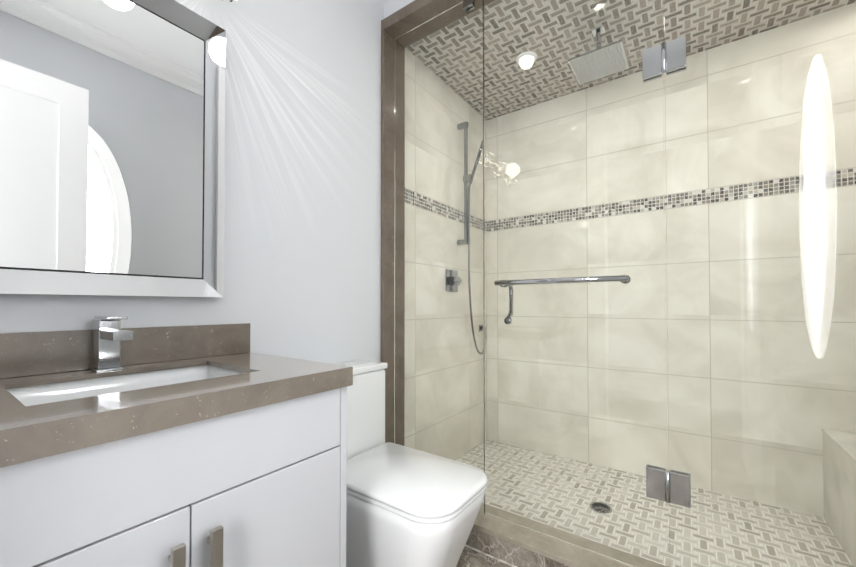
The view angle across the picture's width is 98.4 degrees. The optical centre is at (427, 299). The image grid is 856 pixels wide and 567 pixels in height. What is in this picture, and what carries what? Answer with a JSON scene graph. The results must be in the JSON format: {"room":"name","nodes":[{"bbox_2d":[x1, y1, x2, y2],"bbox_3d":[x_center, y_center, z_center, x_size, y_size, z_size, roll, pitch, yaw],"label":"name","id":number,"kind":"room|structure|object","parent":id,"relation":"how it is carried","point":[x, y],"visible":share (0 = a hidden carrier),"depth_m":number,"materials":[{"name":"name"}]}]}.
{"room":"bathroom","nodes":[
{"label":"bathroom","id":0,"kind":"room"},
{"bbox_2d":[0,0,383,363],"bbox_3d":[-0.410,-0.315,1.754,0.120,2.740,3.053,-1,-1,35],"label":"wall","id":1,"kind":"structure","parent":0,"point":[302,236],"depth_m":1.48,"materials":[{"name":"paint"}]},
{"bbox_2d":[0,0,225,297],"bbox_3d":[-0.848,-0.451,0.995,0.046,0.879,0.562,-1,-1,35],"label":"mirror","id":2,"kind":"object","parent":1,"relation":"attached to","point":[112,147],"visible":1,"depth_m":1.00,"materials":[{"name":"white mirror"}]},
{"bbox_2d":[384,0,413,18],"bbox_3d":[0.530,-1.567,1.471,1.760,0.245,0.155,-1,-1,35],"label":"wall","id":3,"kind":"structure","parent":0,"point":[390,6],"depth_m":1.88,"materials":[{"name":"paint"}]},
{"bbox_2d":[457,546,511,566],"bbox_3d":[-0.459,1.080,0.046,2.960,0.100,3.210,-1,-1,35],"label":"floor","id":4,"kind":"structure","parent":0,"point":[469,557],"depth_m":1.49,"materials":[{"name":"stone"}]},
{"bbox_2d":[0,316,352,566],"bbox_3d":[-0.643,0.540,0.831,0.556,1.002,0.780,-1,-1,35],"label":"bathroom vanity","id":5,"kind":"object","parent":4,"relation":"on","point":[217,445],"visible":1,"depth_m":0.75,"materials":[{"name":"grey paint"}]},
{"bbox_2d":[90,316,133,372],"bbox_3d":[-0.787,0.110,0.924,0.151,0.138,0.052,-1,-1,35],"label":"faucet","id":6,"kind":"object","parent":5,"relation":"on","point":[108,334],"depth_m":0.93,"materials":[{"name":"silver metal"}]},
{"bbox_2d":[331,359,487,566],"bbox_3d":[-0.152,0.659,1.373,0.720,0.781,0.390,-1,-1,35],"label":"toilet","id":7,"kind":"object","parent":4,"relation":"on","point":[408,507],"visible":0.67,"depth_m":1.22,"materials":[{"name":"white ceramic"}]},
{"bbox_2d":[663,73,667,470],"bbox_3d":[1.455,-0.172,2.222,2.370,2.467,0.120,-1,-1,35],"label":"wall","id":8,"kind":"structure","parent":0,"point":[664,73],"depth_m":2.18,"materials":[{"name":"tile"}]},
{"bbox_3d":[0.822,-0.338,0.244,0.120,2.740,1.785,-1,-1,35],"label":"wall","id":9,"kind":"structure","parent":0,"visible":0},
{"bbox_2d":[380,0,462,442],"bbox_3d":[0.524,-0.252,1.444,1.760,2.385,0.175,-1,-1,35],"label":"door frame","id":10,"kind":"structure","parent":9,"relation":"attached to","point":[408,17],"depth_m":1.89,"materials":[{"name":"brown stone"}]},
{"bbox_2d":[466,513,668,566],"bbox_3d":[0.524,0.995,1.425,1.760,0.110,0.175,-1,-1,35],"label":"shower curb","id":11,"kind":"structure","parent":9,"relation":"attached to","point":[511,543],"depth_m":1.45,"materials":[{"name":"stone"}]},
{"bbox_2d":[394,0,855,566],"bbox_3d":[0.520,-0.225,1.438,1.712,2.328,0.131,-1,-1,35],"label":"shower","id":12,"kind":"object","parent":11,"relation":"on","point":[548,226],"visible":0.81,"depth_m":1.28,"materials":[{"name":"clear glass"}]},
{"label":"outside","id":13,"kind":"structure","parent":0,"visible":0},
{"bbox_2d":[465,503,668,566],"bbox_3d":[1.057,1.105,1.749,2.490,0.100,1.323,-1,-1,35],"label":"shower","id":14,"kind":"object","parent":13,"point":[493,557],"depth_m":1.54,"materials":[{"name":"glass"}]},
{"bbox_2d":[663,0,663,41],"bbox_3d":[1.108,-1.461,1.858,2.490,0.100,1.148,-1,-1,35],"label":"shower","id":15,"kind":"object","parent":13,"point":[663,20],"depth_m":1.87,"materials":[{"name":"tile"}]}
]}

